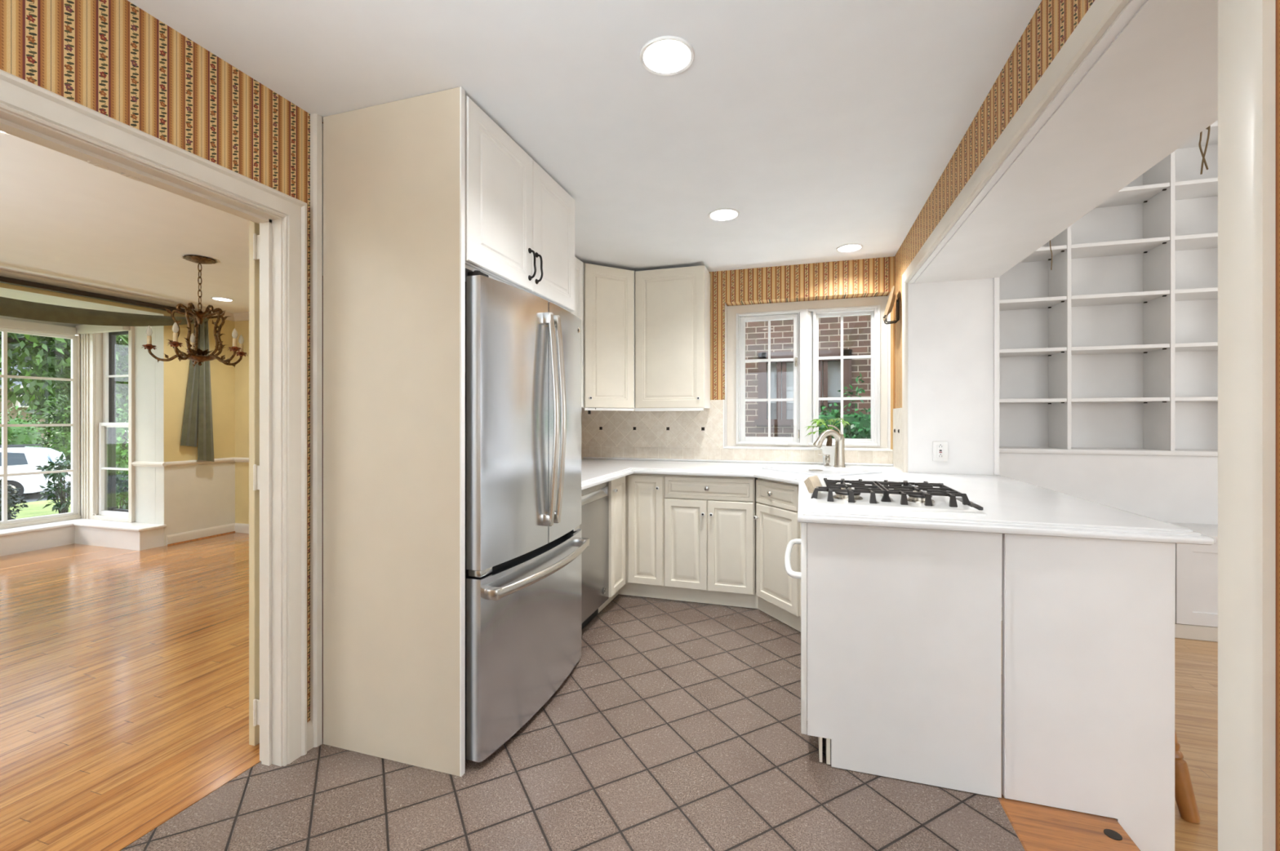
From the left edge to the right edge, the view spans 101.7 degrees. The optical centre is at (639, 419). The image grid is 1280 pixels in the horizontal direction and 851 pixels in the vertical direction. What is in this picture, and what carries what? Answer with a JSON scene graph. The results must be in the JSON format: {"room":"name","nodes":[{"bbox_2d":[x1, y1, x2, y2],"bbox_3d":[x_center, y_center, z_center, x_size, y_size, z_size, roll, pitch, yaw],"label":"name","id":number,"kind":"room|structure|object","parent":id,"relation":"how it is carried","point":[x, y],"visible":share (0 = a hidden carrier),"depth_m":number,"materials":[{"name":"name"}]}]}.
{"room":"kitchen","nodes":[
{"label":"kitchen","id":0,"kind":"room"},
{"bbox_2d":[0,315,81,335],"bbox_3d":[-6.313,0.375,4.265,0.080,2.950,2.625,0,0,17],"label":"wall","id":1,"kind":"structure","parent":0,"point":[1,317],"depth_m":5.23,"materials":[{"name":"paint"}]},
{"bbox_2d":[0,318,84,529],"bbox_3d":[-6.206,0.025,4.389,0.120,2.030,2.325,0,0,17],"label":"window","id":2,"kind":"structure","parent":1,"relation":"in","point":[10,326],"depth_m":5.29,"materials":[{"name":"white paint"}]},
{"bbox_2d":[0,289,152,315],"bbox_3d":[-5.771,-1.083,4.105,1.210,0.094,2.800,0,0,17],"label":"ceiling","id":3,"kind":"structure","parent":0,"point":[5,294],"depth_m":4.62,"materials":[{"name":"paint"}]},
{"bbox_2d":[0,283,235,546],"bbox_3d":[-5.346,0.045,3.221,0.124,2.410,5.400,0,0,17],"label":"wall","id":4,"kind":"structure","parent":0,"point":[171,377],"depth_m":5.31,"materials":[{"name":"paint"}]},
{"bbox_2d":[0,275,197,315],"bbox_3d":[-5.034,-1.087,3.899,0.080,0.045,3.280,0,0,17],"label":"pole","id":5,"kind":"object","parent":4,"relation":"attached to","point":[5,280],"visible":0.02,"depth_m":4.50,"materials":[{"name":"brown"}]},
{"bbox_2d":[0,297,209,355],"bbox_3d":[-4.748,-0.856,4.735,0.097,0.386,1.483,0,0,17],"label":"curtain","id":6,"kind":"object","parent":4,"relation":"hanging from","point":[11,308],"depth_m":4.50,"materials":[{"name":"fabric"}]},
{"bbox_2d":[0,270,248,321],"bbox_3d":[-3.332,-1.123,2.599,4.100,0.075,5.400,0,0,17],"label":"trim","id":7,"kind":"structure","parent":4,"relation":"attached to","point":[239,317],"depth_m":4.67,"materials":[{"name":"wood"}]},
{"bbox_2d":[180,360,214,462],"bbox_3d":[-4.561,-0.082,5.341,0.097,1.049,0.309,0,0,17],"label":"curtain","id":8,"kind":"object","parent":4,"relation":"hanging from","point":[198,407],"depth_m":5.39,"materials":[{"name":"green fabric"}]},
{"bbox_2d":[167,531,235,546],"bbox_3d":[-4.567,1.243,5.455,0.014,0.014,0.639,0,0,17],"label":"trim","id":9,"kind":"structure","parent":4,"relation":"attached to","point":[232,531],"depth_m":5.43,"materials":[{"name":"brown wood"}]},
{"bbox_2d":[99,326,155,524],"bbox_3d":[-5.373,0.375,5.398,1.208,2.950,0.095,0,0,17],"label":"wall","id":10,"kind":"structure","parent":0,"point":[144,363],"depth_m":5.22,"materials":[{"name":"paint"}]},
{"bbox_2d":[75,324,134,522],"bbox_3d":[-5.460,0.015,5.401,0.760,2.050,0.220,0,0,17],"label":"window","id":11,"kind":"structure","parent":10,"relation":"in","point":[100,341],"depth_m":5.44,"materials":[{"name":"white paint"}]},
{"bbox_2d":[0,0,323,738],"bbox_3d":[-1.379,0.043,1.786,0.110,2.415,5.800,0,0,17],"label":"wall","id":12,"kind":"structure","parent":0,"point":[113,59],"depth_m":1.53,"materials":[{"name":"paint"}]},
{"bbox_2d":[0,129,259,224],"bbox_3d":[-1.534,0.222,1.516,0.025,2.057,1.002,0,0,17],"label":"trim","id":13,"kind":"structure","parent":12,"relation":"attached to","point":[0,130],"depth_m":1.54,"materials":[{"name":"white wood"}]},
{"bbox_2d":[0,108,282,766],"bbox_3d":[-1.470,0.254,1.496,0.117,1.992,0.872,0,0,17],"label":"trim","id":14,"kind":"structure","parent":12,"relation":"attached to","point":[270,225],"depth_m":1.88,"materials":[{"name":"white wood"}]},
{"bbox_2d":[0,69,306,766],"bbox_3d":[-1.404,0.220,1.476,0.026,2.060,1.008,0,0,17],"label":"trim","id":15,"kind":"structure","parent":12,"relation":"attached to","point":[20,97],"depth_m":1.89,"materials":[{"name":"white wood"}]},
{"bbox_2d":[248,221,259,746],"bbox_3d":[-1.393,0.241,2.158,0.076,1.993,0.419,0,0,17],"label":"door","id":16,"kind":"structure","parent":12,"relation":"in","point":[254,228],"depth_m":1.98,"materials":[{"name":"beige wood"}]},
{"bbox_2d":[306,720,313,751],"bbox_3d":[-1.255,1.200,1.975,0.016,0.100,0.031,0,0,17],"label":"baseboard","id":17,"kind":"structure","parent":12,"relation":"attached to","point":[309,725],"depth_m":1.97,"materials":[{"name":"white wood"}]},
{"bbox_2d":[310,113,322,747],"bbox_3d":[-1.241,0.043,1.998,0.030,2.415,0.026,0,0,17],"label":"trim","id":18,"kind":"structure","parent":12,"relation":"attached to","point":[316,120],"depth_m":1.99,"materials":[{"name":"white wood"}]},
{"bbox_2d":[570,257,582,408],"bbox_3d":[-0.687,-0.614,3.357,0.278,1.057,0.979,0,0,17],"label":"upper cabinet","id":19,"kind":"object","parent":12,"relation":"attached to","point":[578,312],"visible":0.09,"depth_m":3.73,"materials":[{"name":"white wood"}]},
{"bbox_2d":[235,320,248,524],"bbox_3d":[-2.578,0.045,5.244,4.220,2.410,0.100,0,0,17],"label":"wall","id":20,"kind":"structure","parent":0,"point":[242,368],"depth_m":5.75,"materials":[{"name":"paint"}]},
{"bbox_2d":[131,457,248,467],"bbox_3d":[-2.844,0.449,4.908,4.530,0.053,0.699,0,0,17],"label":"trim","id":21,"kind":"structure","parent":20,"relation":"attached to","point":[187,463],"depth_m":5.31,"materials":[{"name":"white wood"}]},
{"bbox_2d":[166,523,248,546],"bbox_3d":[-2.632,1.200,4.865,4.100,0.100,0.655,0,0,17],"label":"baseboard","id":22,"kind":"structure","parent":20,"relation":"attached to","point":[237,527],"depth_m":5.50,"materials":[{"name":"white wood"}]},
{"bbox_2d":[0,532,1025,850],"bbox_3d":[-2.784,1.310,2.220,7.870,0.121,5.800,0,0,17],"label":"floor","id":23,"kind":"structure","parent":0,"point":[675,726],"depth_m":1.94,"materials":[{"name":"tile"}]},
{"bbox_2d":[0,518,166,556],"bbox_3d":[-5.665,1.145,4.073,1.270,0.210,2.640,0,0,17],"label":"window seat","id":24,"kind":"object","parent":23,"relation":"on","point":[137,536],"visible":0.95,"depth_m":5.05,"materials":[{"name":"white paint"}]},
{"bbox_2d":[322,86,574,777],"bbox_3d":[-0.779,0.043,2.370,0.689,2.413,0.956,0,0,17],"label":"tall cabinet","id":25,"kind":"object","parent":23,"relation":"on","point":[420,193],"visible":1,"depth_m":1.92,"materials":[{"name":"beige wood"}]},
{"bbox_2d":[465,270,589,763],"bbox_3d":[-0.703,0.356,2.358,0.775,1.788,0.892,0,0,17],"label":"refrigerator","id":26,"kind":"object","parent":23,"relation":"on","point":[525,545],"visible":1,"depth_m":2.04,"materials":[{"name":"silver metal"}]},
{"bbox_2d":[579,481,608,630],"bbox_3d":[-0.557,0.819,3.124,0.571,0.862,0.602,0,0,17],"label":"dishwasher","id":27,"kind":"object","parent":23,"relation":"on","point":[594,526],"visible":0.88,"depth_m":3.10,"materials":[{"name":"silver metal"}]},
{"bbox_2d":[598,476,625,613],"bbox_3d":[-0.402,0.811,3.595,0.631,0.874,0.383,0,0,17],"label":"base cabinet","id":28,"kind":"object","parent":23,"relation":"on","point":[617,486],"visible":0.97,"depth_m":3.44,"materials":[{"name":"white wood"}]},
{"bbox_2d":[617,473,666,599],"bbox_3d":[-0.162,0.811,3.974,0.866,0.874,0.682,0,0,17],"label":"base cabinet","id":29,"kind":"object","parent":23,"relation":"on","point":[644,493],"visible":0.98,"depth_m":3.59,"materials":[{"name":"white wood"}]},
{"bbox_2d":[664,475,757,608],"bbox_3d":[0.551,0.811,3.752,0.628,0.874,0.685,0,0,17],"label":"base cabinet","id":30,"kind":"object","parent":23,"relation":"on","point":[710,523],"visible":0.98,"depth_m":3.46,"materials":[{"name":"white wood"}]},
{"bbox_2d":[753,478,800,631],"bbox_3d":[1.203,0.811,3.404,0.869,0.874,0.965,0,0,17],"label":"base cabinet","id":31,"kind":"object","parent":23,"relation":"on","point":[778,593],"visible":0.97,"depth_m":3.17,"materials":[{"name":"white wood"}]},
{"bbox_2d":[581,457,1216,545],"bbox_3d":[0.608,0.345,2.975,2.937,0.054,2.120,0,0,17],"label":"countertop","id":32,"kind":"structure","parent":31,"relation":"on","point":[1011,506],"depth_m":1.99,"materials":[{"name":"white stone"}]},
{"bbox_2d":[762,464,881,477],"bbox_3d":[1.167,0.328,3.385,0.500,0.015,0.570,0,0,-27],"label":"sink","id":33,"kind":"object","parent":32,"relation":"in","point":[806,469],"visible":1,"depth_m":3.33,"materials":[{"name":"white"}]},
{"bbox_2d":[817,453,831,466],"bbox_3d":[1.273,0.279,3.600,0.090,0.087,0.047,0,0,17],"label":"soap dispenser","id":34,"kind":"object","parent":33,"relation":"on","point":[827,456],"visible":1,"depth_m":3.58,"materials":[{"name":"silver metal"}]},
{"bbox_2d":[803,417,850,466],"bbox_3d":[1.337,0.162,3.722,0.332,0.346,0.218,0,0,17],"label":"potted plant","id":35,"kind":"object","parent":32,"relation":"on","point":[828,449],"visible":0.73,"depth_m":3.70,"materials":[{"name":"green plant"}]},
{"bbox_2d":[813,424,845,467],"bbox_3d":[1.274,0.179,3.512,0.221,0.288,0.073,0,0,-5],"label":"kitchen faucet","id":36,"kind":"object","parent":32,"relation":"on","point":[839,455],"visible":1,"depth_m":3.49,"materials":[{"name":"silver metal"}]},
{"bbox_2d":[808,478,986,515],"bbox_3d":[1.027,0.309,2.182,0.604,0.052,0.605,0,0,17],"label":"gas cooktop","id":37,"kind":"object","parent":32,"relation":"in","point":[896,497],"visible":0.98,"depth_m":2.06,"materials":[{"name":"white metal"}]},
{"bbox_2d":[804,475,826,493],"bbox_3d":[0.752,0.278,2.238,0.075,0.079,0.069,0,0,-14],"label":"block","id":38,"kind":"object","parent":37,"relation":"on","point":[811,482],"visible":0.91,"depth_m":2.22,"materials":[{"name":"white wood"}]},
{"bbox_2d":[955,497,983,510],"bbox_3d":[1.278,0.329,2.034,0.038,0.012,0.240,0,0,17],"label":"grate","id":39,"kind":"object","parent":37,"relation":"attached to","point":[966,503],"depth_m":1.98,"materials":[{"name":"black metal"}]},
{"bbox_2d":[0,0,1041,313],"bbox_3d":[-2.201,-1.212,2.040,6.690,0.105,5.800,0,0,17],"label":"ceiling","id":40,"kind":"structure","parent":0,"point":[827,125],"depth_m":1.99,"materials":[{"name":"white paint"}]},
{"bbox_2d":[0,130,12,135],"bbox_3d":[-2.534,-1.176,2.028,0.180,0.048,0.180,0,0,17],"label":"recessed light","id":41,"kind":"object","parent":40,"relation":"in","point":[1,132],"visible":0.05,"depth_m":2.10,"materials":[{"name":"white paint"}]},
{"bbox_2d":[142,255,247,367],"bbox_3d":[-3.157,-0.774,3.772,0.607,0.768,0.597,0,0,17],"label":"chandelier","id":42,"kind":"object","parent":40,"relation":"hanging from","point":[195,354],"visible":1,"depth_m":3.73,"materials":[{"name":"gold metal"}]},
{"bbox_2d":[210,297,233,302],"bbox_3d":[-4.026,-1.176,5.027,0.170,0.048,0.170,0,0,17],"label":"recessed light","id":43,"kind":"object","parent":40,"relation":"in","point":[219,299],"visible":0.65,"depth_m":5.07,"materials":[{"name":"white paint"}]},
{"bbox_2d":[640,35,694,75],"bbox_3d":[0.087,-1.181,1.671,0.176,0.048,0.176,0,0,17],"label":"recessed light","id":44,"kind":"object","parent":40,"relation":"in","point":[664,55],"visible":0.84,"depth_m":1.70,"materials":[{"name":"white paint"}]},
{"bbox_2d":[708,208,739,221],"bbox_3d":[0.476,-1.181,2.963,0.176,0.048,0.176,0,0,17],"label":"recessed light","id":45,"kind":"object","parent":40,"relation":"in","point":[723,214],"visible":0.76,"depth_m":3.01,"materials":[{"name":"white paint"}]},
{"bbox_2d":[835,244,862,253],"bbox_3d":[1.421,-1.181,3.538,0.168,0.048,0.168,0,0,17],"label":"recessed light","id":46,"kind":"object","parent":40,"relation":"in","point":[846,248],"visible":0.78,"depth_m":3.59,"materials":[{"name":"white paint"}]},
{"bbox_2d":[581,256,894,459],"bbox_3d":[0.705,0.092,4.231,2.430,2.515,0.300,0,0,17],"label":"wall","id":47,"kind":"structure","parent":0,"point":[874,277],"depth_m":3.95,"materials":[{"name":"orange paper"}]},
{"bbox_2d":[581,262,635,411],"bbox_3d":[-0.318,-0.603,4.064,0.566,1.078,0.582,0,0,17],"label":"upper cabinet","id":48,"kind":"object","parent":47,"relation":"attached to","point":[608,292],"visible":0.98,"depth_m":3.88,"materials":[{"name":"white wood"}]},
{"bbox_2d":[634,265,710,411],"bbox_3d":[0.251,-0.603,4.038,0.540,1.079,0.295,0,0,17],"label":"upper cabinet","id":49,"kind":"object","parent":47,"relation":"attached to","point":[673,305],"visible":1,"depth_m":3.92,"materials":[{"name":"white wood"}]},
{"bbox_2d":[581,400,902,471],"bbox_3d":[0.624,0.091,3.961,2.424,0.487,0.513,0,0,17],"label":"backsplash","id":50,"kind":"structure","parent":47,"relation":"attached to","point":[695,434],"depth_m":4.17,"materials":[{"name":"tile"}]},
{"bbox_2d":[727,296,887,448],"bbox_3d":[1.279,-0.349,4.068,1.181,1.127,0.191,0,0,17],"label":"window","id":51,"kind":"structure","parent":47,"relation":"in","point":[805,315],"depth_m":4.02,"materials":[{"name":"white wood"}]},
{"bbox_2d":[997,675,1140,850],"bbox_3d":[1.043,1.356,0.735,0.320,0.228,5.220,0,0,17],"label":"floor","id":52,"kind":"structure","parent":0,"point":[1037,828],"depth_m":1.58,"materials":[{"name":"brown wood"}]},
{"bbox_2d":[894,0,1279,850],"bbox_3d":[1.266,-0.500,1.101,0.490,3.700,6.050,0,0,17],"label":"wall","id":53,"kind":"structure","parent":0,"point":[953,322],"depth_m":3.15,"materials":[{"name":"white paint"}]},
{"bbox_2d":[883,286,895,320],"bbox_3d":[1.713,-0.795,3.579,0.072,0.233,0.240,0,0,17],"label":"plate","id":54,"kind":"object","parent":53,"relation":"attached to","point":[890,304],"visible":1,"depth_m":3.55,"materials":[{"name":"white ceramic"}]},
{"bbox_2d":[883,297,899,324],"bbox_3d":[1.722,-0.742,3.576,0.094,0.167,0.081,0,0,17],"label":"plate rack","id":55,"kind":"object","parent":53,"relation":"attached to","point":[898,300],"visible":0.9,"depth_m":3.56,"materials":[{"name":"black metal"}]},
{"bbox_2d":[933,441,947,462],"bbox_3d":[1.847,0.198,3.206,0.082,0.122,0.012,0,0,17],"label":"wall outlet","id":56,"kind":"object","parent":53,"relation":"attached to","point":[940,448],"visible":1,"depth_m":3.20,"materials":[{"name":"white plastic"}]},
{"bbox_2d":[937,444,943,457],"bbox_3d":[1.847,0.198,3.204,0.038,0.080,0.004,0,0,17],"label":"socket","id":57,"kind":"object","parent":56,"relation":"attached to","point":[940,447],"depth_m":3.20,"materials":[{"name":"white plastic"}]},
{"bbox_2d":[1049,240,1052,270],"bbox_3d":[1.961,-0.786,2.486,0.015,0.145,0.012,0,0,-40],"label":"twig","id":58,"kind":"object","parent":53,"relation":"hanging from","point":[1050,241],"visible":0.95,"depth_m":2.49,"materials":[{"name":"brown"}]},
{"bbox_2d":[907,0,1217,475],"bbox_3d":[1.535,0.199,1.969,0.492,2.103,2.571,0,0,17],"label":"trim","id":59,"kind":"structure","parent":53,"relation":"attached to","point":[1153,89],"depth_m":1.59,"materials":[{"name":"white paint"}]},
{"bbox_2d":[902,0,1275,850],"bbox_3d":[1.291,0.158,2.045,0.020,2.184,2.733,0,0,17],"label":"trim","id":60,"kind":"structure","parent":53,"relation":"attached to","point":[1246,28],"depth_m":0.77,"materials":[{"name":"white wood"}]},
{"bbox_2d":[1198,125,1210,174],"bbox_3d":[1.666,-0.802,1.539,0.012,0.144,0.056,0,0,17],"label":"twig","id":61,"kind":"object","parent":53,"relation":"hanging from","point":[1203,161],"visible":0.9,"depth_m":1.54,"materials":[{"name":"brown"}]},
{"bbox_2d":[999,453,1217,524],"bbox_3d":[4.050,0.798,3.576,3.370,1.104,0.300,0,0,17],"label":"wall","id":62,"kind":"structure","parent":0,"point":[1173,489],"depth_m":3.61,"materials":[{"name":"white paint"}]},
{"bbox_2d":[999,120,1217,456],"bbox_3d":[3.906,-1.025,3.607,3.065,2.550,0.322,0,0,17],"label":"bookcase","id":63,"kind":"object","parent":62,"relation":"on","point":[1112,348],"visible":0.45,"depth_m":3.79,"materials":[{"name":"white paint"}]},
{"bbox_2d":[1001,621,1217,850],"bbox_3d":[3.064,1.410,0.702,3.560,0.120,6.350,0,0,17],"label":"floor","id":64,"kind":"structure","parent":0,"point":[1196,661],"depth_m":2.26,"materials":[{"name":"brown wood"}]},
{"bbox_2d":[800,522,1174,850],"bbox_3d":[1.260,0.855,2.246,1.083,0.987,1.064,0,0,17],"label":"base cabinet","id":65,"kind":"object","parent":64,"relation":"on","point":[904,624],"visible":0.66,"depth_m":1.72,"materials":[{"name":"white paint"}]},
{"bbox_2d":[784,523,807,720],"bbox_3d":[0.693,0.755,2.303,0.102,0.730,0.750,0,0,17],"label":"wall oven","id":66,"kind":"object","parent":65,"relation":"in","point":[790,572],"visible":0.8,"depth_m":2.01,"materials":[{"name":"white metal"}]},
{"bbox_2d":[1001,522,1217,642],"bbox_3d":[3.812,1.026,3.260,3.060,0.645,0.436,0,0,17],"label":"base cabinet","id":67,"kind":"object","parent":64,"relation":"on","point":[1196,566],"visible":0.12,"depth_m":3.19,"materials":[{"name":"white paint"}]},
{"bbox_2d":[1174,728,1200,823],"bbox_3d":[1.773,1.086,1.996,0.346,0.539,0.454,0,0,17],"label":"wooden stool","id":68,"kind":"object","parent":64,"relation":"on","point":[1184,797],"visible":0.07,"depth_m":1.76,"materials":[{"name":"brown wood"}]},
{"label":"outside","id":69,"kind":"structure","parent":0,"visible":0},
{"bbox_3d":[-38.852,2.375,22.463,32.500,0.250,100.000,0,0,17],"label":"lawn","id":70,"kind":"structure","parent":69,"visible":0},
{"bbox_2d":[0,404,47,447],"bbox_3d":[-25.090,1.111,16.988,2.049,3.407,8.654,0,0,17],"label":"clipped hedge","id":71,"kind":"object","parent":70,"relation":"on","point":[15,435],"visible":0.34,"depth_m":20.01,"materials":[{"name":"green plant"}]},
{"bbox_2d":[0,366,48,447],"bbox_3d":[-38.859,-0.450,26.337,7.000,5.400,12.200,0,0,17],"label":"house","id":72,"kind":"structure","parent":70,"relation":"on","point":[14,411],"depth_m":29.20,"materials":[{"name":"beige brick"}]},
{"bbox_2d":[0,333,51,368],"bbox_3d":[-46.342,-5.002,39.321,9.423,14.703,11.443,0,0,17],"label":"street tree","id":73,"kind":"object","parent":70,"relation":"on","point":[21,335],"visible":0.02,"depth_m":37.33,"materials":[{"name":"green plant"}]},
{"bbox_2d":[16,335,128,435],"bbox_3d":[-27.060,-1.466,25.709,4.302,7.632,5.261,0,0,17],"label":"street tree","id":74,"kind":"object","parent":70,"relation":"on","point":[37,406],"visible":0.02,"depth_m":23.76,"materials":[{"name":"green plant"}]},
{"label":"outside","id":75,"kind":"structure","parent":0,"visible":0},
{"bbox_2d":[8,498,119,519],"bbox_3d":[-11.491,1.895,8.781,12.460,0.660,70.000,0,0,17],"label":"lawn","id":76,"kind":"structure","parent":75,"point":[36,508],"depth_m":11.78,"materials":[{"name":"green plant"}]},
{"bbox_2d":[0,479,30,521],"bbox_3d":[-9.457,1.348,7.341,1.173,1.119,1.142,0,0,17],"label":"round shrub","id":77,"kind":"object","parent":76,"relation":"on","point":[10,504],"visible":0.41,"depth_m":7.57,"materials":[{"name":"green plant"}]},
{"bbox_2d":[33,453,71,514],"bbox_3d":[-8.752,1.141,7.946,0.712,1.289,0.602,0,0,17],"label":"shrub","id":78,"kind":"object","parent":76,"relation":"on","point":[62,507],"visible":0.7,"depth_m":7.83,"materials":[{"name":"green plant"}]},
{"bbox_2d":[0,331,128,409],"bbox_3d":[-12.158,-1.177,11.032,4.752,6.371,6.008,0,0,-15],"label":"tree","id":79,"kind":"object","parent":76,"relation":"on","point":[48,362],"visible":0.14,"depth_m":10.01,"materials":[{"name":"green plant"}]},
{"bbox_2d":[66,401,128,508],"bbox_3d":[-10.037,0.760,10.177,1.745,2.267,1.564,0,0,17],"label":"bush","id":80,"kind":"object","parent":76,"relation":"on","point":[122,456],"visible":0.09,"depth_m":9.88,"materials":[{"name":"green plant"}]},
{"bbox_2d":[115,464,128,509],"bbox_3d":[-6.674,1.111,6.727,0.578,1.108,0.679,0,0,17],"label":"shrub","id":81,"kind":"object","parent":76,"relation":"on","point":[121,492],"visible":0.2,"depth_m":6.63,"materials":[{"name":"green plant"}]},
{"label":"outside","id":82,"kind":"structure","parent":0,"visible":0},
{"bbox_3d":[0.987,1.850,5.399,13.300,0.200,2.100,0,0,17],"label":"yard","id":83,"kind":"structure","parent":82,"visible":0},
{"bbox_2d":[818,373,871,439],"bbox_3d":[2.641,0.640,5.309,2.100,2.263,0.601,0,0,17],"label":"ivy hedge","id":84,"kind":"object","parent":83,"relation":"on","point":[860,428],"visible":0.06,"depth_m":5.40,"materials":[{"name":"green plant"}]},
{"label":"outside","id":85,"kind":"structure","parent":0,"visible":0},
{"bbox_2d":[11,485,118,502],"bbox_3d":[-19.647,2.420,16.533,7.700,0.160,80.000,0,0,17],"label":"street","id":86,"kind":"structure","parent":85,"point":[33,498],"depth_m":15.63,"materials":[{"name":"grey asphalt"}]},
{"bbox_2d":[0,444,71,501],"bbox_3d":[-19.663,1.575,14.886,4.780,1.590,1.865,0,0,-35],"label":"parked car","id":87,"kind":"object","parent":86,"relation":"on","point":[23,459],"visible":0.56,"depth_m":15.18,"materials":[{"name":"white metal"}]},
{"bbox_2d":[35,389,128,463],"bbox_3d":[-21.391,0.593,20.215,1.849,3.440,2.870,0,0,17],"label":"bush","id":88,"kind":"object","parent":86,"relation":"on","point":[59,437],"visible":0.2,"depth_m":19.27,"materials":[{"name":"green plant"}]},
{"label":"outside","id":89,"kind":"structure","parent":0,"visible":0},
{"bbox_2d":[745,315,871,437],"bbox_3d":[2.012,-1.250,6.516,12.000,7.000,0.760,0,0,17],"label":"house","id":90,"kind":"structure","parent":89,"point":[856,329],"depth_m":6.25,"materials":[{"name":"brick"}]},
{"bbox_2d":[767,402,840,419],"bbox_3d":[2.067,-0.380,6.594,1.060,0.860,0.020,0,0,17],"label":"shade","id":91,"kind":"object","parent":90,"relation":"hanging from","point":[789,406],"depth_m":6.64,"materials":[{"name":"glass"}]},
{"bbox_2d":[767,361,840,403],"bbox_3d":[1.991,-0.505,6.345,0.960,0.610,0.020,0,0,17],"label":"curtain","id":92,"kind":"object","parent":90,"relation":"hanging from","point":[833,368],"depth_m":6.37,"materials":[{"name":"white fabric"}]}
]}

